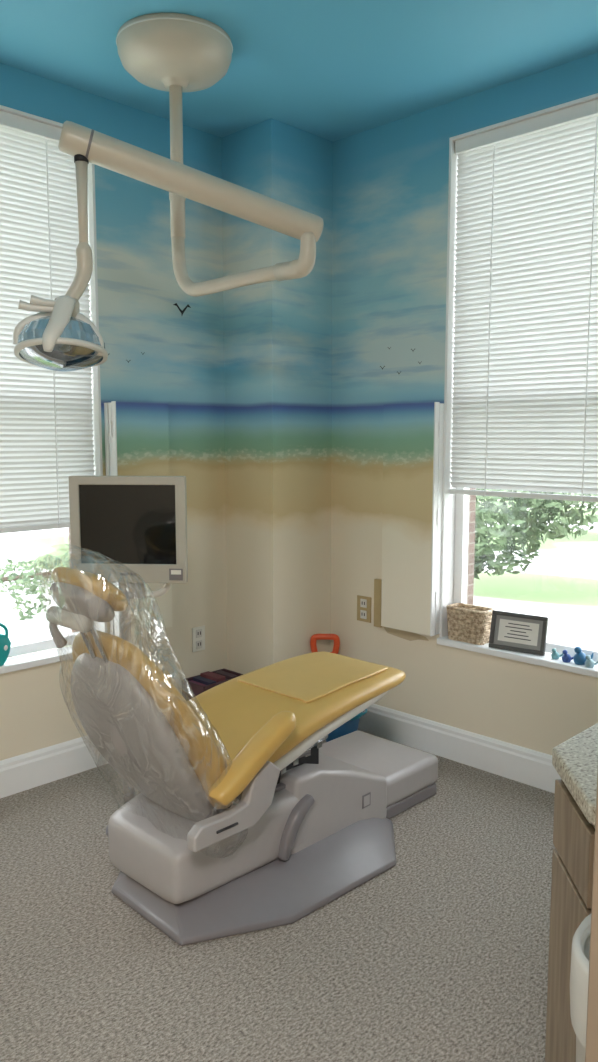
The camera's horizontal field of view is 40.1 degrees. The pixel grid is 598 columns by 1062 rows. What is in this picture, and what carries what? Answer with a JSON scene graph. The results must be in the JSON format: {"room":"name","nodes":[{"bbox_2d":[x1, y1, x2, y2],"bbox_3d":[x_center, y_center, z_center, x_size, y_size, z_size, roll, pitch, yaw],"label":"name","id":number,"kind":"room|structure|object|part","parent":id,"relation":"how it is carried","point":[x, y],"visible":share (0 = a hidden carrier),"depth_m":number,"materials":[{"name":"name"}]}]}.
{"room":"dental clinic","nodes":[
{"label":"dental clinic","id":0,"kind":"room"},
{"bbox_2d":[68,527,78,632],"bbox_3d":[-0.582,-0.261,4.249,0.100,3.350,1.320,6,9,44],"label":"brick wall","id":1,"kind":"structure","parent":0,"point":[69,527],"depth_m":3.84,"materials":[{"name":"brown brick"}]},
{"bbox_2d":[0,63,226,760],"bbox_3d":[-1.829,-0.295,2.791,0.140,2.950,5.130,6,9,44],"label":"wall","id":2,"kind":"structure","parent":0,"point":[181,365],"depth_m":3.81,"materials":[{"name":"paint"}]},
{"bbox_2d":[0,646,72,673],"bbox_3d":[-1.358,0.581,3.314,0.115,0.030,1.310,6,9,44],"label":"sill","id":3,"kind":"structure","parent":2,"relation":"attached to","point":[13,664],"depth_m":3.51,"materials":[{"name":"white paint"}]},
{"bbox_2d":[0,623,10,665],"bbox_3d":[-1.247,0.465,3.375,0.040,0.187,0.128,6,9,44],"label":"watering can","id":4,"kind":"object","parent":3,"relation":"on","point":[5,643],"visible":1,"depth_m":3.39,"materials":[{"name":"teal plastic"}]},
{"bbox_3d":[-1.247,0.416,3.369,0.013,0.088,0.110,6,9,44],"label":"handle","id":5,"kind":"part","parent":4,"relation":"part of","materials":[{"name":"teal plastic"}]},
{"bbox_2d":[0,110,94,532],"bbox_3d":[-1.365,-0.806,3.162,0.050,1.672,1.274,6,9,44],"label":"window blind","id":6,"kind":"object","parent":2,"relation":"attached to","point":[46,426],"visible":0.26,"depth_m":3.43,"materials":[{"name":"white paint"}]},
{"bbox_3d":[-1.365,0.013,3.256,0.024,0.022,1.274,6,9,44],"label":"rail","id":7,"kind":"part","parent":6,"relation":"part of","materials":[{"name":"white paint"}]},
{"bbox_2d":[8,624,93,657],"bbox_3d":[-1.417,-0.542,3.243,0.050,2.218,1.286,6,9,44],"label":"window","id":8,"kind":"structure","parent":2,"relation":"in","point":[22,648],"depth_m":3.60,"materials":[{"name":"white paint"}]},
{"bbox_2d":[0,105,106,632],"bbox_3d":[-1.387,-0.544,3.213,0.144,2.230,1.310,6,9,44],"label":"lining","id":9,"kind":"object","parent":2,"relation":"attached to","point":[97,427],"visible":0.16,"depth_m":3.58,"materials":[{"name":"white paint"}]},
{"bbox_2d":[0,735,107,798],"bbox_3d":[-1.920,1.117,2.746,0.018,0.155,4.430,6,9,44],"label":"baseboard","id":10,"kind":"structure","parent":2,"relation":"attached to","point":[29,770],"depth_m":3.57,"materials":[{"name":"white paint"}]},
{"bbox_2d":[104,401,171,636],"bbox_3d":[-0.736,-0.059,3.777,0.081,1.056,0.298,6,9,44],"label":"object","id":11,"kind":"object","parent":2,"relation":"attached to","point":[136,433],"visible":0.48,"depth_m":3.73,"materials":[{"name":"paint"}]},
{"bbox_2d":[173,303,190,314],"bbox_3d":[-0.557,-1.053,3.908,0.001,0.063,0.110,6,9,44],"label":"painted bird","id":12,"kind":"object","parent":2,"relation":"attached to","point":[175,304],"visible":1,"depth_m":3.91},
{"bbox_2d":[192,625,204,651],"bbox_3d":[-0.506,0.545,4.139,0.010,0.125,0.080,6,9,44],"label":"wall outlet","id":13,"kind":"object","parent":2,"relation":"attached to","point":[198,633],"visible":1,"depth_m":4.13,"materials":[{"name":"plastic"}]},
{"bbox_2d":[222,118,332,673],"bbox_3d":[-0.104,-0.456,4.192,0.350,2.950,0.420,6,9,44],"label":"wall column","id":14,"kind":"structure","parent":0,"point":[278,334],"depth_m":4.04,"materials":[{"name":"paint"}]},
{"bbox_2d":[0,730,555,1061],"bbox_3d":[-0.029,1.421,1.212,5.180,0.100,5.130,6,9,44],"label":"floor","id":15,"kind":"structure","parent":0,"point":[442,955],"depth_m":2.37,"materials":[{"name":"carpet"}]},
{"bbox_2d":[69,476,187,835],"bbox_3d":[-0.617,0.474,3.061,0.419,1.360,0.180,2,7,20],"label":"computer monitor","id":16,"kind":"object","parent":15,"relation":"on","point":[135,527],"visible":0.77,"depth_m":2.98,"materials":[{"name":"beige plastic"}]},
{"bbox_3d":[-0.649,0.677,3.096,0.044,0.950,0.044,6,9,44],"label":"post","id":17,"kind":"part","parent":16,"relation":"part of","materials":[{"name":"grey plastic"}]},
{"bbox_3d":[-0.621,-0.023,2.989,0.366,0.304,0.019,0,7,4],"label":"screen panel","id":18,"kind":"part","parent":16,"relation":"part of","materials":[{"name":"black glass"}]},
{"bbox_3d":[-0.447,0.158,2.979,0.050,0.043,0.002,0,7,4],"label":"badge panel","id":19,"kind":"part","parent":16,"relation":"part of","materials":[{"name":"grey plastic"}]},
{"bbox_2d":[171,570,180,574],"bbox_3d":[-0.446,0.150,2.978,0.037,0.016,0.002,0,7,4],"label":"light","id":20,"kind":"object","parent":16,"relation":"on","point":[173,572],"depth_m":2.98,"materials":[{"name":"plastic"}]},
{"bbox_2d":[182,668,243,700],"bbox_3d":[-0.416,0.874,4.039,0.170,0.344,0.270,6,9,44],"label":"bin","id":21,"kind":"object","parent":15,"relation":"on","point":[193,686],"visible":0.33,"depth_m":3.97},
{"bbox_2d":[190,680,205,685],"bbox_3d":[-0.486,0.889,3.968,0.130,0.310,0.028,6,9,44],"label":"book","id":22,"kind":"object","parent":21,"relation":"on","point":[192,682],"depth_m":3.95,"materials":[{"name":"purple paper"}]},
{"bbox_2d":[193,676,215,684],"bbox_3d":[-0.458,0.879,3.996,0.130,0.322,0.040,6,9,44],"label":"book","id":23,"kind":"object","parent":21,"relation":"on","point":[202,680],"depth_m":3.97,"materials":[{"name":"blue paper"}]},
{"bbox_2d":[200,671,224,682],"bbox_3d":[-0.422,0.869,4.032,0.130,0.334,0.052,6,9,44],"label":"book","id":24,"kind":"object","parent":21,"relation":"on","point":[216,678],"depth_m":3.98,"materials":[{"name":"red paper"}]},
{"bbox_2d":[215,670,237,678],"bbox_3d":[-0.362,0.868,4.094,0.130,0.322,0.040,6,9,44],"label":"book","id":25,"kind":"object","parent":21,"relation":"on","point":[227,675],"depth_m":4.06,"materials":[{"name":"red paper"}]},
{"bbox_2d":[46,549,437,945],"bbox_3d":[-0.128,0.570,2.951,0.864,1.195,1.651,6,9,44],"label":"dental chair","id":26,"kind":"object","parent":15,"relation":"on","point":[242,820],"visible":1,"depth_m":2.60,"materials":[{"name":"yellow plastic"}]},
{"bbox_3d":[-0.733,0.297,2.491,0.043,0.124,0.069,0,7,3],"label":"headrest lever","id":27,"kind":"part","parent":26,"relation":"part of","materials":[{"name":"grey plastic"}]},
{"bbox_2d":[51,567,127,610],"bbox_3d":[-0.616,0.170,2.408,0.284,0.131,0.146,6,9,44],"label":"cushion","id":28,"kind":"object","parent":26,"relation":"on","point":[87,591],"depth_m":2.31,"materials":[{"name":"yellow leather"}]},
{"bbox_2d":[72,630,234,808],"bbox_3d":[-0.472,0.584,2.603,0.597,0.590,0.358,6,9,44],"label":"backrest cushion","id":29,"kind":"object","parent":26,"relation":"on","point":[133,714],"depth_m":2.41,"materials":[{"name":"yellow leather"}]},
{"bbox_3d":[-0.171,1.124,2.971,0.864,0.090,1.045,6,9,44],"label":"plate","id":30,"kind":"part","parent":26,"relation":"part of","materials":[{"name":"grey plastic"}]},
{"bbox_3d":[-0.009,1.001,2.772,0.050,0.189,0.154,6,9,44],"label":"blade","id":31,"kind":"part","parent":26,"relation":"part of","materials":[{"name":"grey plastic"}]},
{"bbox_2d":[187,653,405,764],"bbox_3d":[-0.085,0.663,3.009,0.544,0.211,1.045,6,9,44],"label":"seat cushion","id":32,"kind":"object","parent":26,"relation":"on","point":[324,691],"depth_m":2.94,"materials":[{"name":"yellow leather"}]},
{"bbox_3d":[0.062,0.553,3.148,0.390,0.046,0.474,6,9,44],"label":"toe panel","id":33,"kind":"part","parent":26,"relation":"part of","materials":[{"name":"yellow leather"}]},
{"bbox_2d":[310,634,339,653],"bbox_3d":[0.134,0.774,4.233,0.153,0.498,0.034,0,7,-1],"label":"shovel","id":34,"kind":"object","parent":15,"relation":"on","point":[315,637],"visible":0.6,"depth_m":4.20,"materials":[{"name":"orange plastic"}]},
{"bbox_2d":[326,709,367,741],"bbox_3d":[0.216,0.959,4.053,0.242,0.172,0.237,6,9,44],"label":"bucket","id":35,"kind":"object","parent":15,"relation":"on","point":[350,726],"visible":0.2,"depth_m":3.98,"materials":[{"name":"blue plastic"}]},
{"bbox_3d":[0.254,0.891,4.008,0.137,0.027,0.237,6,9,44],"label":"handle","id":36,"kind":"part","parent":35,"relation":"part of","materials":[{"name":"plastic"}]},
{"bbox_2d":[545,723,597,1061],"bbox_3d":[0.959,0.878,1.710,0.668,0.865,0.973,6,9,44],"label":"base cabinet","id":37,"kind":"object","parent":15,"relation":"on","point":[575,760],"visible":0.77,"depth_m":1.61,"materials":[{"name":"brown wood"}]},
{"bbox_3d":[0.529,0.952,1.620,0.015,0.560,0.238,0,7,3],"label":"door","id":38,"kind":"part","parent":37,"relation":"part of","materials":[{"name":"brown wood"}]},
{"bbox_3d":[0.529,0.594,1.579,0.015,0.140,0.238,0,7,3],"label":"drawer","id":39,"kind":"part","parent":37,"relation":"part of","materials":[{"name":"brown wood"}]},
{"bbox_2d":[552,723,597,825],"bbox_3d":[0.959,0.469,1.663,0.668,0.040,0.973,6,9,44],"label":"countertop","id":40,"kind":"structure","parent":37,"relation":"on","point":[575,760],"depth_m":1.60,"materials":[{"name":"beige stone"}]},
{"bbox_2d":[585,770,597,1061],"bbox_3d":[0.665,0.399,0.689,0.845,2.050,0.044,6,9,44],"label":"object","id":41,"kind":"object","parent":37,"relation":"attached to","point":[591,1050],"visible":1,"depth_m":0.98,"materials":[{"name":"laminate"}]},
{"bbox_2d":[570,914,590,1061],"bbox_3d":[0.554,0.996,1.273,0.274,0.732,0.274,6,9,44],"label":"waste bin","id":42,"kind":"object","parent":15,"relation":"on","point":[579,972],"visible":0.73,"depth_m":1.24,"materials":[{"name":"white plastic"}]},
{"bbox_2d":[0,0,597,140],"bbox_3d":[-0.029,-1.609,0.865,5.180,0.100,5.130,6,9,44],"label":"ceiling","id":43,"kind":"structure","parent":0,"point":[332,70],"depth_m":3.11,"materials":[{"name":"blue paint"}]},
{"bbox_2d":[13,13,323,370],"bbox_3d":[-0.508,-1.148,2.746,0.850,1.245,1.001,6,9,44],"label":"light","id":44,"kind":"object","parent":43,"relation":"hanging from","point":[173,53],"visible":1,"depth_m":2.69,"materials":[{"name":"beige metal"}]},
{"bbox_3d":[-0.780,-0.675,2.465,0.122,0.034,0.028,-2,7,-16],"label":"handle","id":45,"kind":"part","parent":44,"relation":"part of","materials":[{"name":"white plastic"}]},
{"bbox_3d":[-0.760,-0.690,2.460,0.090,0.034,0.028,-2,7,-18],"label":"handle","id":46,"kind":"part","parent":44,"relation":"part of","materials":[{"name":"white plastic"}]},
{"bbox_3d":[-0.730,-0.583,2.519,0.270,0.141,0.271,6,9,44],"label":"lamp shade","id":47,"kind":"part","parent":44,"relation":"part of","materials":[{"name":"glass"}]},
{"bbox_3d":[-0.687,-0.800,2.552,0.093,0.191,0.050,-5,8,-38],"label":"link arm","id":48,"kind":"part","parent":44,"relation":"part of","materials":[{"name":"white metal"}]},
{"bbox_3d":[-0.670,-0.991,2.543,0.038,0.290,0.038,6,9,44],"label":"drop rod","id":49,"kind":"part","parent":44,"relation":"part of","materials":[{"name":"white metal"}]},
{"bbox_3d":[-0.328,-1.114,2.647,0.858,0.302,0.093,-2,7,-19],"label":"spring arm","id":50,"kind":"part","parent":44,"relation":"part of","materials":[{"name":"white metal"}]},
{"bbox_3d":[-0.250,-1.057,2.962,0.563,0.376,0.050,5,8,36],"label":"arm","id":51,"kind":"part","parent":44,"relation":"part of","materials":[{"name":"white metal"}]},
{"bbox_2d":[331,52,597,754],"bbox_3d":[1.767,-0.291,2.761,5.040,2.950,0.140,6,9,44],"label":"wall","id":52,"kind":"structure","parent":0,"point":[391,180],"depth_m":3.86,"materials":[{"name":"paint"}]},
{"bbox_2d":[357,579,382,627],"bbox_3d":[0.352,0.353,4.117,0.165,0.240,0.020,6,9,44],"label":"wall outlet","id":53,"kind":"object","parent":52,"relation":"attached to","point":[363,602],"visible":0.94,"depth_m":4.11,"materials":[{"name":"beige plastic"}]},
{"bbox_3d":[0.330,0.395,4.153,0.090,0.130,0.007,6,9,44],"label":"plate","id":54,"kind":"part","parent":53,"relation":"part of","materials":[{"name":"beige plastic"}]},
{"bbox_2d":[383,626,428,640],"bbox_3d":[0.517,0.494,3.983,0.280,0.072,0.001,6,9,44],"label":"wall","id":55,"kind":"structure","parent":52,"relation":"attached to","point":[410,636],"depth_m":3.98,"materials":[{"name":"beige paint"}]},
{"bbox_2d":[381,402,443,635],"bbox_3d":[0.532,-0.060,3.853,0.303,1.071,0.070,6,9,44],"label":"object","id":56,"kind":"object","parent":52,"relation":"attached to","point":[413,433],"visible":1,"depth_m":3.81,"materials":[{"name":"paint"}]},
{"bbox_2d":[358,704,560,792],"bbox_3d":[1.787,1.112,2.791,4.550,0.155,0.018,6,9,44],"label":"baseboard","id":57,"kind":"structure","parent":52,"relation":"attached to","point":[524,765],"depth_m":3.78,"materials":[{"name":"white paint"}]},
{"bbox_2d":[437,636,597,677],"bbox_3d":[1.148,0.560,3.409,1.310,0.030,0.115,6,9,44],"label":"sill","id":58,"kind":"structure","parent":52,"relation":"attached to","point":[546,661],"depth_m":3.51,"materials":[{"name":"white paint"}]},
{"bbox_2d":[446,603,493,644],"bbox_3d":[0.783,0.426,3.764,0.209,0.157,0.114,6,9,44],"label":"wicker basket","id":59,"kind":"object","parent":58,"relation":"on","point":[468,623],"visible":0.93,"depth_m":3.72,"materials":[{"name":"beige wicker"}]},
{"bbox_2d":[489,610,548,655],"bbox_3d":[0.965,0.441,3.591,0.250,0.164,0.081,5,8,36],"label":"framed sign","id":60,"kind":"object","parent":58,"relation":"on","point":[524,633],"visible":1,"depth_m":3.58,"materials":[{"name":"grey metal"}]},
{"bbox_3d":[0.863,0.435,3.647,0.018,0.129,0.043,5,8,36],"label":"frame","id":61,"kind":"part","parent":60,"relation":"part of","materials":[{"name":"grey metal"}]},
{"bbox_3d":[0.947,0.515,3.575,0.250,0.020,0.020,5,8,36],"label":"frame","id":62,"kind":"part","parent":60,"relation":"part of","materials":[{"name":"grey metal"}]},
{"bbox_3d":[0.965,0.370,3.583,0.250,0.020,0.020,5,8,36],"label":"frame","id":63,"kind":"part","parent":60,"relation":"part of","materials":[{"name":"grey metal"}]},
{"bbox_3d":[1.050,0.451,3.510,0.018,0.129,0.043,5,8,36],"label":"frame","id":64,"kind":"part","parent":60,"relation":"part of","materials":[{"name":"grey metal"}]},
{"bbox_2d":[551,648,562,659],"bbox_3d":[1.087,0.518,3.454,0.050,0.045,0.035,6,9,44],"label":"figurine","id":65,"kind":"object","parent":58,"relation":"on","point":[555,655],"visible":0.98,"depth_m":3.45,"materials":[{"name":"ceramic"}]},
{"bbox_2d":[562,650,572,662],"bbox_3d":[1.120,0.520,3.408,0.056,0.050,0.040,6,9,44],"label":"figurine","id":66,"kind":"object","parent":58,"relation":"on","point":[566,657],"visible":1,"depth_m":3.40,"materials":[{"name":"ceramic"}]},
{"bbox_2d":[573,647,593,664],"bbox_3d":[1.169,0.512,3.380,0.074,0.073,0.057,0,7,4],"label":"figurine","id":67,"kind":"object","parent":58,"relation":"on","point":[579,658],"visible":0.91,"depth_m":3.36,"materials":[{"name":"ceramic"}]},
{"bbox_2d":[585,655,597,667],"bbox_3d":[1.188,0.529,3.327,0.056,0.050,0.040,6,9,44],"label":"figurine","id":68,"kind":"object","parent":58,"relation":"on","point":[589,663],"visible":1,"depth_m":3.32,"materials":[{"name":"ceramic"}]},
{"bbox_2d":[439,93,597,636],"bbox_3d":[1.176,-0.566,3.309,1.310,2.230,0.144,6,9,44],"label":"window frame","id":69,"kind":"structure","parent":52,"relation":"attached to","point":[448,500],"depth_m":3.71,"materials":[{"name":"white paint"}]},
{"bbox_2d":[450,99,597,501],"bbox_3d":[1.155,-0.889,3.250,1.274,1.547,0.050,6,9,44],"label":"window blind","id":70,"kind":"object","parent":52,"relation":"attached to","point":[525,393],"visible":1,"depth_m":3.44,"materials":[{"name":"white paint"}]},
{"bbox_3d":[1.155,-0.132,3.337,1.274,0.022,0.024,6,9,44],"label":"rail","id":71,"kind":"part","parent":70,"relation":"part of","materials":[{"name":"white paint"}]},
{"bbox_2d":[453,487,597,661],"bbox_3d":[1.206,-0.563,3.340,1.286,2.218,0.050,6,9,44],"label":"window","id":72,"kind":"structure","parent":52,"relation":"in","point":[462,501],"depth_m":3.82,"materials":[{"name":"white paint"}]},
{"bbox_2d":[467,488,475,604],"bbox_3d":[0.340,-0.268,4.311,1.330,3.350,0.060,6,9,44],"label":"brick wall","id":73,"kind":"structure","parent":0,"point":[472,498],"depth_m":3.88,"materials":[{"name":"brown brick"}]},
{"label":"outside","id":74,"kind":"structure","parent":0,"visible":0},
{"bbox_2d":[0,490,597,658],"bbox_3d":[-0.148,0.277,14.266,100.000,0.001,100.000,6,9,44],"label":"ground","id":75,"kind":"structure","parent":74,"point":[560,585],"depth_m":10.49,"materials":[{"name":"green plant"}]},
{"bbox_2d":[0,556,69,620],"bbox_3d":[-3.330,0.594,9.520,2.771,0.663,7.731,6,9,44],"label":"hedge","id":76,"kind":"object","parent":75,"relation":"on","point":[25,578],"visible":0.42,"depth_m":8.59,"materials":[{"name":"green plant"}]},
{"bbox_3d":[-4.375,0.753,9.400,0.060,0.197,4.150,6,9,44],"label":"stem","id":77,"kind":"part","parent":76,"relation":"part of","materials":[{"name":"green plant"}]},
{"bbox_2d":[474,488,597,579],"bbox_3d":[2.299,-1.069,9.239,2.416,3.827,1.976,3,7,25],"label":"tree","id":78,"kind":"object","parent":75,"relation":"on","point":[530,527],"visible":0.31,"depth_m":8.83,"materials":[{"name":"green plant"}]},
{"bbox_2d":[587,494,597,511],"bbox_3d":[5.649,-1.377,14.601,2.616,3.217,2.824,-3,7,-26],"label":"tree","id":79,"kind":"object","parent":75,"relation":"on","point":[591,503],"visible":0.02,"depth_m":14.66,"materials":[{"name":"green plant"}]}
]}

